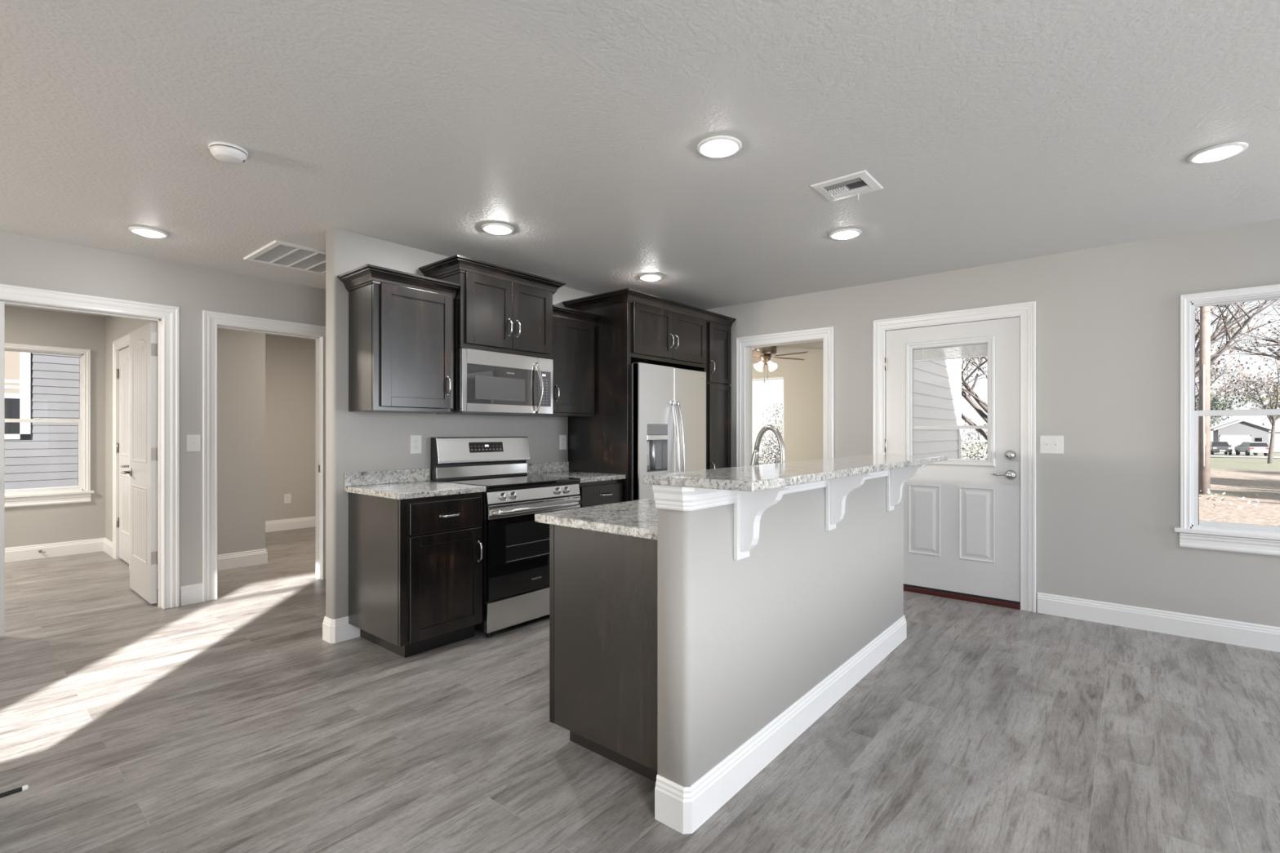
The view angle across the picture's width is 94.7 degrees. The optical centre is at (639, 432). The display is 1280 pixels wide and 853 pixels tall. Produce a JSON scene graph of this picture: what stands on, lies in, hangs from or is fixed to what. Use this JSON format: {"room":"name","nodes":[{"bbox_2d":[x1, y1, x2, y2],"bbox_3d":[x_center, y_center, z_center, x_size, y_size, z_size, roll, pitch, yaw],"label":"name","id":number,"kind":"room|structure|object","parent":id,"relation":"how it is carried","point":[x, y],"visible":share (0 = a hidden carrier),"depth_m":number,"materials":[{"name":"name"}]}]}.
{"room":"kitchen","nodes":[
{"label":"kitchen","id":0,"kind":"room"},
{"bbox_2d":[105,315,157,569],"bbox_3d":[-4.431,0.017,5.270,2.883,2.440,0.115,0,0,40],"label":"wall","id":1,"kind":"structure","parent":0,"point":[116,327],"depth_m":5.96,"materials":[{"name":"grey paint"}]},
{"bbox_2d":[103,537,112,557],"bbox_3d":[-5.379,1.169,5.978,0.520,0.137,0.014,0,0,40],"label":"baseboard","id":2,"kind":"structure","parent":1,"relation":"attached to","point":[108,544],"depth_m":5.97,"materials":[{"name":"white paint"}]},
{"bbox_2d":[112,333,129,568],"bbox_3d":[-4.828,0.173,5.585,0.802,2.127,0.132,0,0,40],"label":"trim","id":3,"kind":"structure","parent":1,"relation":"attached to","point":[123,342],"depth_m":5.75,"materials":[{"name":"white paint"}]},
{"bbox_2d":[116,346,128,564],"bbox_3d":[-4.861,0.215,5.551,0.622,2.016,0.101,0,0,40],"label":"door","id":4,"kind":"structure","parent":1,"relation":"in","point":[122,373],"depth_m":5.62,"materials":[{"name":"white paint"}]},
{"bbox_2d":[217,548,267,570],"bbox_3d":[-4.255,1.169,5.652,1.224,0.137,0.826,0,0,40],"label":"baseboard","id":5,"kind":"structure","parent":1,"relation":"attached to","point":[233,560],"depth_m":5.42,"materials":[{"name":"white paint"}]},
{"bbox_2d":[4,305,315,547],"bbox_3d":[-7.032,0.017,4.501,0.125,2.440,10.100,0,0,40],"label":"wall","id":6,"kind":"structure","parent":0,"point":[290,362],"depth_m":6.14,"materials":[{"name":"grey paint"}]},
{"bbox_2d":[4,342,93,507],"bbox_3d":[-6.027,-0.065,5.646,0.110,1.565,1.179,0,0,40],"label":"window","id":7,"kind":"structure","parent":6,"relation":"in","point":[81,493],"depth_m":5.98,"materials":[{"name":"white paint"}]},
{"bbox_2d":[4,537,104,562],"bbox_3d":[-6.706,1.169,4.783,0.014,0.137,3.550,0,0,40],"label":"baseboard","id":8,"kind":"structure","parent":6,"relation":"attached to","point":[92,545],"depth_m":5.85,"materials":[{"name":"white paint"}]},
{"bbox_2d":[284,493,291,503],"bbox_3d":[-4.464,0.843,7.474,0.008,0.122,0.080,0,0,40],"label":"power outlet","id":9,"kind":"object","parent":6,"relation":"attached to","point":[287,497],"visible":1,"depth_m":7.47,"materials":[{"name":"white plastic"}]},
{"bbox_2d":[265,515,315,532],"bbox_3d":[-4.406,1.169,7.539,0.014,0.137,1.870,0,0,40],"label":"baseboard","id":10,"kind":"structure","parent":6,"relation":"attached to","point":[307,522],"depth_m":7.49,"materials":[{"name":"white paint"}]},
{"bbox_2d":[0,231,325,605],"bbox_3d":[-4.446,0.017,2.904,0.125,2.440,10.962,0,0,40],"label":"wall","id":11,"kind":"structure","parent":0,"point":[26,261],"depth_m":4.22,"materials":[{"name":"grey paint"}]},
{"bbox_2d":[0,301,4,636],"bbox_3d":[-4.078,0.220,3.279,0.167,2.014,0.742,0,0,40],"label":"door","id":12,"kind":"structure","parent":11,"relation":"in","point":[2,303],"depth_m":3.54,"materials":[{"name":"white paint"}]},
{"bbox_2d":[0,283,179,608],"bbox_3d":[-3.862,0.174,3.587,0.147,2.125,1.682,0,0,40],"label":"trim","id":13,"kind":"structure","parent":11,"relation":"attached to","point":[167,317],"depth_m":4.14,"materials":[{"name":"white paint"}]},
{"bbox_2d":[120,322,157,604],"bbox_3d":[-3.720,0.220,4.418,0.739,2.006,0.167,0,0,40],"label":"door","id":14,"kind":"structure","parent":11,"relation":"in","point":[142,472],"depth_m":4.33,"materials":[{"name":"white paint"}]},
{"bbox_2d":[180,582,203,605],"bbox_3d":[-3.230,1.169,4.253,0.014,0.137,0.129,0,0,40],"label":"baseboard","id":15,"kind":"structure","parent":11,"relation":"attached to","point":[192,593],"depth_m":4.25,"materials":[{"name":"white paint"}]},
{"bbox_2d":[186,434,200,451],"bbox_3d":[-3.220,0.078,4.260,0.020,0.122,0.080,0,0,40],"label":"light switch","id":16,"kind":"object","parent":11,"relation":"attached to","point":[193,441],"visible":1,"depth_m":4.26,"materials":[{"name":"white plastic"}]},
{"bbox_2d":[202,310,325,602],"bbox_3d":[-2.941,0.174,4.691,0.147,2.125,0.917,0,0,40],"label":"trim","id":17,"kind":"structure","parent":11,"relation":"attached to","point":[211,321],"depth_m":4.36,"materials":[{"name":"white paint"}]},
{"bbox_2d":[217,328,265,555],"bbox_3d":[-3.854,0.017,5.289,0.115,2.440,0.842,0,0,40],"label":"wall","id":18,"kind":"structure","parent":0,"point":[241,354],"depth_m":5.42,"materials":[{"name":"grey paint"}]},
{"bbox_2d":[325,227,595,635],"bbox_3d":[-0.770,0.017,4.787,0.117,2.440,3.359,0,0,40],"label":"wall","id":19,"kind":"structure","parent":0,"point":[356,442],"depth_m":3.57,"materials":[{"name":"grey paint"}]},
{"bbox_2d":[322,615,359,643],"bbox_3d":[-0.858,1.169,4.682,0.145,0.137,3.111,0,0,40],"label":"baseboard","id":20,"kind":"structure","parent":19,"relation":"attached to","point":[337,630],"depth_m":3.49,"materials":[{"name":"white paint"}]},
{"bbox_2d":[344,468,429,486],"bbox_3d":[-1.577,0.282,3.712,0.020,0.082,0.544,0,0,40],"label":"backsplash","id":21,"kind":"structure","parent":19,"relation":"attached to","point":[371,477],"depth_m":3.68,"materials":[{"name":"stone"}]},
{"bbox_2d":[337,263,460,413],"bbox_3d":[-1.454,-0.523,3.579,0.381,0.800,0.580,0,0,40],"label":"upper cabinet","id":22,"kind":"object","parent":19,"relation":"attached to","point":[401,324],"visible":1,"depth_m":3.46,"materials":[{"name":"brown wood"}]},
{"bbox_2d":[409,435,421,453],"bbox_3d":[-1.465,0.080,3.857,0.008,0.122,0.080,0,0,40],"label":"power outlet","id":23,"kind":"object","parent":19,"relation":"attached to","point":[415,440],"visible":1,"depth_m":3.85,"materials":[{"name":"white plastic"}]},
{"bbox_2d":[418,254,565,359],"bbox_3d":[-0.996,-0.804,4.077,0.446,0.553,0.895,0,0,40],"label":"upper cabinet","id":24,"kind":"object","parent":19,"relation":"attached to","point":[497,308],"visible":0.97,"depth_m":3.88,"materials":[{"name":"brown wood"}]},
{"bbox_2d":[435,347,553,416],"bbox_3d":[-0.991,-0.324,4.070,0.462,0.406,0.764,0,0,40],"label":"microwave","id":25,"kind":"object","parent":24,"relation":"attached to","point":[486,383],"visible":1,"depth_m":3.90,"materials":[{"name":"silver metal"}]},
{"bbox_2d":[527,461,568,474],"bbox_3d":[-0.749,0.283,4.704,0.020,0.080,0.482,0,0,40],"label":"backsplash","id":26,"kind":"structure","parent":19,"relation":"attached to","point":[551,467],"depth_m":4.71,"materials":[{"name":"stone"}]},
{"bbox_2d":[559,435,566,449],"bbox_3d":[-0.633,0.083,4.853,0.008,0.122,0.080,0,0,40],"label":"power outlet","id":27,"kind":"object","parent":19,"relation":"attached to","point":[562,438],"visible":1,"depth_m":4.85,"materials":[{"name":"white plastic"}]},
{"bbox_2d":[528,304,600,417],"bbox_3d":[-0.615,-0.523,4.584,0.381,0.800,0.496,0,0,40],"label":"upper cabinet","id":28,"kind":"object","parent":19,"relation":"attached to","point":[573,330],"visible":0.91,"depth_m":4.49,"materials":[{"name":"brown wood"}]},
{"bbox_2d":[0,0,1279,357],"bbox_3d":[-0.781,-1.328,2.280,12.570,0.250,14.750,0,0,40],"label":"ceiling","id":29,"kind":"structure","parent":0,"point":[991,131],"depth_m":2.33,"materials":[{"name":"white paint"}]},
{"bbox_2d":[128,226,168,238],"bbox_3d":[-2.946,-1.190,3.540,0.188,0.024,0.188,0,0,40],"label":"recessed light","id":30,"kind":"object","parent":29,"relation":"in","point":[144,231],"visible":1,"depth_m":3.51,"materials":[{"name":"white plastic"}]},
{"bbox_2d":[208,141,248,164],"bbox_3d":[-1.749,-1.181,2.508,0.140,0.045,0.140,0,0,40],"label":"smoke detector","id":31,"kind":"object","parent":29,"relation":"attached to","point":[224,152],"visible":1,"depth_m":2.47,"materials":[{"name":"white plastic"}]},
{"bbox_2d":[243,240,325,275],"bbox_3d":[-2.262,-1.197,4.175,0.600,0.012,0.768,0,0,40],"label":"ceiling vent","id":32,"kind":"object","parent":29,"relation":"in","point":[277,253],"visible":0.54,"depth_m":4.03,"materials":[{"name":"white plastic"}]},
{"bbox_2d":[481,222,514,235],"bbox_3d":[-0.839,-1.190,3.481,0.188,0.024,0.188,0,0,40],"label":"recessed light","id":33,"kind":"object","parent":29,"relation":"in","point":[499,228],"visible":1,"depth_m":3.45,"materials":[{"name":"white plastic"}]},
{"bbox_2d":[638,273,662,280],"bbox_3d":[0.081,-1.190,4.569,0.188,0.024,0.188,0,0,40],"label":"recessed light","id":34,"kind":"object","parent":29,"relation":"in","point":[648,277],"visible":1,"depth_m":4.53,"materials":[{"name":"white plastic"}]},
{"bbox_2d":[697,135,742,158],"bbox_3d":[0.333,-1.190,2.483,0.188,0.024,0.188,0,0,40],"label":"recessed light","id":35,"kind":"object","parent":29,"relation":"in","point":[716,146],"visible":1,"depth_m":2.45,"materials":[{"name":"white plastic"}]},
{"bbox_2d":[752,346,807,382],"bbox_3d":[1.780,-0.953,8.293,1.254,0.499,1.261,0,0,40],"label":"ceiling fan","id":36,"kind":"object","parent":29,"relation":"hanging from","point":[765,353],"visible":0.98,"depth_m":8.23,"materials":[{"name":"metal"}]},
{"bbox_2d":[829,228,862,239],"bbox_3d":[1.243,-1.190,3.573,0.188,0.024,0.188,0,0,40],"label":"recessed light","id":37,"kind":"object","parent":29,"relation":"in","point":[844,233],"visible":1,"depth_m":3.54,"materials":[{"name":"white plastic"}]},
{"bbox_2d":[810,169,883,201],"bbox_3d":[1.014,-1.183,2.889,0.265,0.040,0.255,0,0,40],"label":"ceiling vent","id":38,"kind":"object","parent":29,"relation":"in","point":[861,182],"visible":1,"depth_m":2.88,"materials":[{"name":"white plastic"}]},
{"bbox_2d":[1187,141,1248,164],"bbox_3d":[2.480,-1.190,2.535,0.188,0.024,0.188,0,0,40],"label":"recessed light","id":39,"kind":"object","parent":29,"relation":"in","point":[1220,152],"visible":1,"depth_m":2.51,"materials":[{"name":"white plastic"}]},
{"bbox_2d":[0,526,1279,852],"bbox_3d":[-0.781,1.297,2.280,12.570,0.120,14.750,0,0,40],"label":"floor","id":40,"kind":"structure","parent":0,"point":[228,723],"depth_m":2.38,"materials":[{"name":"wood"}]},
{"bbox_2d":[348,492,483,657],"bbox_3d":[-1.319,0.797,3.504,0.653,0.880,0.518,0,0,40],"label":"base cabinet","id":41,"kind":"object","parent":40,"relation":"on","point":[415,564],"visible":0.98,"depth_m":3.31,"materials":[{"name":"brown wood"}]},
{"bbox_2d":[344,468,486,499],"bbox_3d":[-1.338,0.298,3.512,0.644,0.114,0.548,0,0,40],"label":"countertop","id":42,"kind":"structure","parent":41,"relation":"on","point":[402,484],"depth_m":3.51,"materials":[{"name":"stone"}]},
{"bbox_2d":[431,436,582,637],"bbox_3d":[-0.883,0.635,3.997,0.702,1.203,0.774,0,0,40],"label":"range","id":43,"kind":"object","parent":40,"relation":"on","point":[516,547],"visible":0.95,"depth_m":3.79,"materials":[{"name":"silver metal"}]},
{"bbox_2d":[435,474,580,489],"bbox_3d":[-0.883,0.332,3.995,0.585,0.024,0.771,0,0,40],"label":"cooktop","id":44,"kind":"object","parent":43,"relation":"in","point":[492,482],"depth_m":3.92,"materials":[{"name":"black glass"}]},
{"bbox_2d":[484,507,578,600],"bbox_3d":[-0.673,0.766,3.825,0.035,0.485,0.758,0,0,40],"label":"oven","id":45,"kind":"object","parent":43,"relation":"in","point":[517,547],"depth_m":3.68,"materials":[{"name":"grey"}]},
{"bbox_2d":[576,479,622,507],"bbox_3d":[-0.498,0.797,4.498,0.668,0.880,0.476,0,0,40],"label":"base cabinet","id":46,"kind":"object","parent":40,"relation":"on","point":[611,491],"visible":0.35,"depth_m":4.29,"materials":[{"name":"brown wood"}]},
{"bbox_2d":[527,461,625,483],"bbox_3d":[-0.510,0.299,4.503,0.644,0.112,0.485,0,0,40],"label":"countertop","id":47,"kind":"structure","parent":46,"relation":"on","point":[551,468],"depth_m":4.57,"materials":[{"name":"stone"}]},
{"bbox_2d":[549,524,657,782],"bbox_3d":[0.561,0.797,2.975,0.603,0.880,2.182,0,0,40],"label":"base cabinet","id":48,"kind":"object","parent":40,"relation":"on","point":[603,585],"visible":0.2,"depth_m":2.14,"materials":[{"name":"brown wood"}]},
{"bbox_2d":[534,497,657,540],"bbox_3d":[0.550,0.339,2.989,0.638,0.032,2.255,0,0,40],"label":"countertop","id":49,"kind":"structure","parent":48,"relation":"on","point":[635,518],"depth_m":2.23,"materials":[{"name":"stone"}]},
{"bbox_2d":[750,425,785,465],"bbox_3d":[0.627,0.144,2.849,0.090,0.358,0.249,0,0,-21],"label":"faucet","id":50,"kind":"object","parent":49,"relation":"on","point":[755,458],"visible":0.59,"depth_m":2.83,"materials":[{"name":"silver metal"}]},
{"bbox_2d":[561,288,711,502],"bbox_3d":[0.002,0.083,5.051,0.722,2.308,1.139,0,0,40],"label":"tall cabinet","id":51,"kind":"object","parent":40,"relation":"on","point":[633,326],"visible":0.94,"depth_m":4.64,"materials":[{"name":"brown wood"}]},
{"bbox_2d":[631,362,706,501],"bbox_3d":[0.042,0.355,5.016,0.805,1.764,0.916,0,0,40],"label":"refrigerator","id":52,"kind":"object","parent":40,"relation":"on","point":[668,403],"visible":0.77,"depth_m":4.72,"materials":[{"name":"grey metal"}]},
{"bbox_2d":[633,362,679,500],"bbox_3d":[0.142,0.307,4.622,0.145,1.669,0.438,0,0,40],"label":"freezer","id":53,"kind":"object","parent":52,"relation":"in","point":[656,447],"depth_m":4.61,"materials":[{"name":"silver metal"}]},
{"bbox_2d":[673,367,706,472],"bbox_3d":[0.439,0.307,4.975,0.142,1.669,0.470,0,0,40],"label":"fridge","id":54,"kind":"object","parent":52,"relation":"in","point":[689,385],"depth_m":4.98,"materials":[{"name":"silver metal"}]},
{"bbox_2d":[706,311,736,469],"bbox_3d":[0.499,0.083,5.647,0.722,2.308,0.410,0,0,40],"label":"pantry cabinet","id":55,"kind":"object","parent":40,"relation":"on","point":[718,326],"visible":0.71,"depth_m":5.43,"materials":[{"name":"brown wood"}]},
{"bbox_3d":[-1.873,1.210,1.658,0.701,0.055,0.086,0,0,40],"label":"trim offcut","id":56,"kind":"structure","parent":40,"relation":"on","visible":0},
{"bbox_2d":[0,785,28,798],"bbox_3d":[-2.082,1.191,1.946,0.016,0.016,0.089,0,0,40],"label":"door stop","id":57,"kind":"object","parent":56,"relation":"attached to","point":[24,788],"visible":1,"depth_m":1.95,"materials":[{"name":"black rubber"}]},
{"bbox_2d":[657,475,903,786],"bbox_3d":[0.825,0.702,2.727,0.117,1.071,2.260,0,0,40],"label":"wall","id":58,"kind":"structure","parent":0,"point":[740,642],"depth_m":2.17,"materials":[{"name":"grey paint"}]},
{"bbox_2d":[733,484,793,560],"bbox_3d":[0.421,0.303,2.003,0.188,0.274,0.086,0,0,40],"label":"corbel","id":59,"kind":"object","parent":58,"relation":"attached to","point":[748,506],"visible":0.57,"depth_m":2.02,"materials":[{"name":"white paint"}]},
{"bbox_2d":[652,469,890,511],"bbox_3d":[0.835,0.205,2.718,0.143,0.078,2.312,0,0,40],"label":"trim","id":60,"kind":"structure","parent":58,"relation":"attached to","point":[666,497],"depth_m":1.87,"materials":[{"name":"white paint"}]},
{"bbox_2d":[654,614,906,834],"bbox_3d":[0.831,1.169,2.722,0.131,0.137,2.288,0,0,40],"label":"baseboard","id":61,"kind":"structure","parent":58,"relation":"attached to","point":[684,810],"depth_m":2.16,"materials":[{"name":"white paint"}]},
{"bbox_2d":[643,453,947,491],"bbox_3d":[0.897,0.150,2.655,0.425,0.028,2.345,0,0,40],"label":"bar","id":62,"kind":"object","parent":58,"relation":"on","point":[768,476],"visible":1,"depth_m":2.00,"materials":[{"name":"stone"}]},
{"bbox_2d":[825,472,871,530],"bbox_3d":[0.929,0.303,2.611,0.188,0.274,0.086,0,0,40],"label":"corbel","id":63,"kind":"object","parent":58,"relation":"attached to","point":[837,491],"visible":0.67,"depth_m":2.63,"materials":[{"name":"white paint"}]},
{"bbox_2d":[886,463,926,511],"bbox_3d":[1.476,0.303,3.268,0.188,0.274,0.086,0,0,40],"label":"corbel","id":64,"kind":"object","parent":58,"relation":"attached to","point":[896,477],"visible":0.66,"depth_m":3.28,"materials":[{"name":"white paint"}]},
{"bbox_2d":[752,351,822,462],"bbox_3d":[2.507,0.017,9.060,4.240,2.440,0.125,0,0,40],"label":"wall","id":65,"kind":"structure","parent":0,"point":[802,379],"depth_m":9.01,"materials":[{"name":"grey paint"}]},
{"bbox_2d":[752,377,783,440],"bbox_3d":[1.845,-0.065,9.561,1.124,1.596,0.105,0,0,40],"label":"window","id":66,"kind":"structure","parent":65,"relation":"in","point":[773,378],"depth_m":9.36,"materials":[{"name":"white paint"}]},
{"bbox_2d":[913,347,958,458],"bbox_3d":[3.010,0.137,6.316,0.012,3.000,3.543,0,0,40],"label":"wall","id":67,"kind":"structure","parent":0,"point":[935,388],"depth_m":6.77,"materials":[{"name":"white plastic"}]},
{"bbox_2d":[957,346,961,458],"bbox_3d":[4.104,0.137,7.728,0.162,3.040,0.125,0,0,40],"label":"trim","id":68,"kind":"structure","parent":67,"relation":"attached to","point":[959,362],"depth_m":7.65,"materials":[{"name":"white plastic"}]},
{"bbox_2d":[705,218,1279,627],"bbox_3d":[2.786,0.017,4.089,9.462,2.440,0.125,0,0,40],"label":"wall","id":69,"kind":"structure","parent":0,"point":[1108,318],"depth_m":3.83,"materials":[{"name":"grey paint"}]},
{"bbox_2d":[736,326,834,466],"bbox_3d":[1.309,0.174,5.308,0.934,2.125,0.147,0,0,40],"label":"trim","id":70,"kind":"structure","parent":69,"relation":"attached to","point":[744,345],"depth_m":5.39,"materials":[{"name":"white paint"}]},
{"bbox_2d":[884,316,1020,609],"bbox_3d":[2.321,0.215,4.433,0.924,2.043,0.183,0,0,40],"label":"door","id":71,"kind":"structure","parent":69,"relation":"in","point":[962,517],"depth_m":4.33,"materials":[{"name":"white paint"}]},
{"bbox_2d":[912,343,987,361],"bbox_3d":[2.320,-0.593,4.428,0.504,0.092,0.023,0,0,40],"label":"blind","id":72,"kind":"object","parent":71,"relation":"attached to","point":[948,347],"depth_m":4.42,"materials":[{"name":"white plastic"}]},
{"bbox_2d":[872,301,1035,612],"bbox_3d":[2.338,0.169,4.449,1.094,2.137,0.147,0,0,40],"label":"trim","id":73,"kind":"structure","parent":69,"relation":"attached to","point":[1026,311],"depth_m":4.10,"materials":[{"name":"white paint"}]},
{"bbox_2d":[1040,435,1063,453],"bbox_3d":[2.786,0.085,3.994,0.130,0.122,0.020,0,0,40],"label":"light switch","id":74,"kind":"object","parent":69,"relation":"attached to","point":[1048,444],"visible":1,"depth_m":4.00,"materials":[{"name":"white plastic"}]},
{"bbox_2d":[1037,592,1279,652],"bbox_3d":[4.416,1.169,2.638,4.400,0.137,0.014,0,0,40],"label":"baseboard","id":75,"kind":"structure","parent":69,"relation":"attached to","point":[1256,636],"depth_m":3.63,"materials":[{"name":"white paint"}]},
{"bbox_2d":[1173,284,1279,555],"bbox_3d":[3.666,-0.067,3.306,1.002,1.530,0.110,0,0,40],"label":"window","id":76,"kind":"structure","parent":69,"relation":"in","point":[1194,533],"depth_m":3.55,"materials":[{"name":"white paint"}]},
{"label":"outside","id":77,"kind":"structure","parent":0,"visible":0},
{"bbox_2d":[752,440,1279,526],"bbox_3d":[79.458,3.340,103.012,310.000,3.305,380.000,0,0,40],"label":"ground","id":78,"kind":"structure","parent":77,"point":[1238,477],"depth_m":22.99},
{"bbox_2d":[4,351,79,490],"bbox_3d":[-10.979,-1.338,9.163,5.000,6.050,12.800,0,0,40],"label":"house","id":79,"kind":"structure","parent":78,"relation":"on","point":[37,455],"depth_m":8.65,"materials":[{"name":"grey"}]},
{"bbox_2d":[4,351,19,393],"bbox_3d":[-9.252,-1.083,8.083,0.004,1.080,1.055,0,0,40],"label":"shade","id":80,"kind":"object","parent":79,"relation":"hanging from","point":[11,358],"depth_m":8.42,"materials":[{"name":"beige fabric"}]},
{"bbox_2d":[752,406,781,464],"bbox_3d":[5.972,0.283,38.021,12.340,4.056,5.747,0,0,37],"label":"shrub","id":81,"kind":"object","parent":78,"relation":"on","point":[756,432],"visible":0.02,"depth_m":36.66,"materials":[{"name":"grey plant"}]},
{"bbox_2d":[752,397,783,464],"bbox_3d":[8.043,0.175,28.646,12.768,4.067,6.378,0,0,37],"label":"shrub","id":82,"kind":"object","parent":78,"relation":"on","point":[775,442],"visible":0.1,"depth_m":29.10,"materials":[{"name":"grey plant"}]},
{"bbox_2d":[961,346,987,440],"bbox_3d":[10.063,-1.905,17.197,8.267,7.892,8.559,0,0,40],"label":"tree","id":83,"kind":"object","parent":78,"relation":"on","point":[970,390],"visible":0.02,"depth_m":17.12,"materials":[{"name":"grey plant"}]},
{"bbox_2d":[961,418,1275,509],"bbox_3d":[12.793,0.816,20.819,15.249,2.633,7.087,0,0,40],"label":"shrub","id":84,"kind":"object","parent":78,"relation":"on","point":[983,448],"visible":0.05,"depth_m":20.56,"materials":[{"name":"grey plant"}]},
{"bbox_2d":[1198,305,1210,494],"bbox_3d":[20.084,-2.488,20.998,0.345,9.602,0.350,0,0,40],"label":"utility pole","id":85,"kind":"object","parent":78,"relation":"on","point":[1204,392],"visible":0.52,"depth_m":20.88,"materials":[{"name":"brown wood"}]},
{"bbox_2d":[1195,337,1279,343],"bbox_3d":[22.542,-3.203,19.207,18.000,0.121,0.028,0,0,40],"label":"overhead cable","id":86,"kind":"object","parent":85,"relation":"attached to","point":[1271,337],"visible":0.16,"depth_m":20.50,"materials":[{"name":"grey plastic"}]},
{"bbox_2d":[1195,351,1279,356],"bbox_3d":[22.542,-2.724,19.207,18.000,0.121,0.028,0,0,40],"label":"overhead cable","id":87,"kind":"object","parent":85,"relation":"attached to","point":[1274,351],"visible":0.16,"depth_m":20.52,"materials":[{"name":"grey plastic"}]},
{"bbox_2d":[1210,441,1232,455],"bbox_3d":[76.628,2.105,78.008,2.193,1.735,4.744,0,0,40],"label":"pickup truck","id":88,"kind":"object","parent":78,"relation":"on","point":[1215,446],"visible":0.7,"depth_m":76.73,"materials":[{"name":"grey paint"}]},
{"bbox_2d":[1216,448,1228,450],"bbox_3d":[75.239,2.188,76.221,1.100,0.280,0.150,0,0,37],"label":"grille","id":89,"kind":"object","parent":88,"relation":"attached to","point":[1217,449],"depth_m":76.17,"materials":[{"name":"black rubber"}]},
{"bbox_2d":[1195,374,1271,426],"bbox_3d":[80.802,-2.472,83.449,11.597,11.161,9.581,0,0,40],"label":"tree","id":90,"kind":"object","parent":78,"relation":"on","point":[1216,406],"visible":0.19,"depth_m":82.40,"materials":[{"name":"grey plant"}]},
{"bbox_2d":[1195,349,1276,408],"bbox_3d":[40.247,-2.278,44.376,7.942,9.715,9.535,0,0,-29],"label":"street tree","id":91,"kind":"object","parent":78,"relation":"on","point":[1215,373],"visible":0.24,"depth_m":42.75,"materials":[{"name":"grey plant"}]},
{"bbox_2d":[1195,298,1279,377],"bbox_3d":[22.410,-3.037,23.274,8.895,10.714,6.349,0,0,-15],"label":"street tree","id":92,"kind":"object","parent":78,"relation":"on","point":[1215,335],"visible":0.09,"depth_m":22.54,"materials":[{"name":"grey plant"}]},
{"bbox_2d":[1210,419,1271,453],"bbox_3d":[91.984,0.615,90.474,6.300,5.050,7.600,0,0,40],"label":"garage","id":93,"kind":"structure","parent":78,"relation":"on","point":[1234,433],"depth_m":88.04,"materials":[{"name":"grey stone"}]},
{"bbox_2d":[1210,335,1279,463],"bbox_3d":[52.556,-2.646,48.891,9.018,10.684,8.497,0,0,40],"label":"street tree","id":94,"kind":"object","parent":78,"relation":"on","point":[1273,420],"visible":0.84,"depth_m":49.19,"materials":[{"name":"grey plant"}]},
{"bbox_2d":[1210,301,1279,360],"bbox_3d":[30.902,-2.640,24.164,11.076,10.010,10.382,0,0,40],"label":"street tree","id":95,"kind":"object","parent":78,"relation":"on","point":[1277,341],"visible":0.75,"depth_m":26.36,"materials":[{"name":"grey plant"}]},
{"bbox_2d":[1234,441,1269,456],"bbox_3d":[77.478,2.086,74.720,2.718,1.735,4.916,0,0,40],"label":"suv","id":96,"kind":"object","parent":78,"relation":"on","point":[1255,447],"visible":0.91,"depth_m":73.24,"materials":[{"name":"grey paint"}]},
{"bbox_2d":[1245,377,1279,420],"bbox_3d":[64.404,-1.312,57.214,8.088,8.271,9.061,0,0,40],"label":"tree","id":97,"kind":"object","parent":78,"relation":"on","point":[1271,389],"visible":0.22,"depth_m":57.82,"materials":[{"name":"grey plant"}]},
{"bbox_2d":[1262,422,1279,451],"bbox_3d":[107.890,0.740,95.565,9.600,4.800,8.000,0,0,40],"label":"house","id":98,"kind":"structure","parent":78,"relation":"on","point":[1277,443],"depth_m":95.39,"materials":[{"name":"white plastic"}]},
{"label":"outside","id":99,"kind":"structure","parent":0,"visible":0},
{"bbox_2d":[962,450,1279,457],"bbox_3d":[69.510,2.819,67.681,140.000,0.086,9.000,0,0,40],"label":"street","id":100,"kind":"structure","parent":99,"point":[962,451],"depth_m":67.81,"materials":[{"name":"grey asphalt"}]},
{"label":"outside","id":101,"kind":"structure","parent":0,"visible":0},
{"bbox_2d":[1216,304,1279,305],"bbox_3d":[22.542,-4.120,19.207,18.004,2.756,0.028,0,0,40],"label":"overhead cable","id":102,"kind":"object","parent":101,"point":[1216,304],"visible":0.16,"depth_m":20.42,"materials":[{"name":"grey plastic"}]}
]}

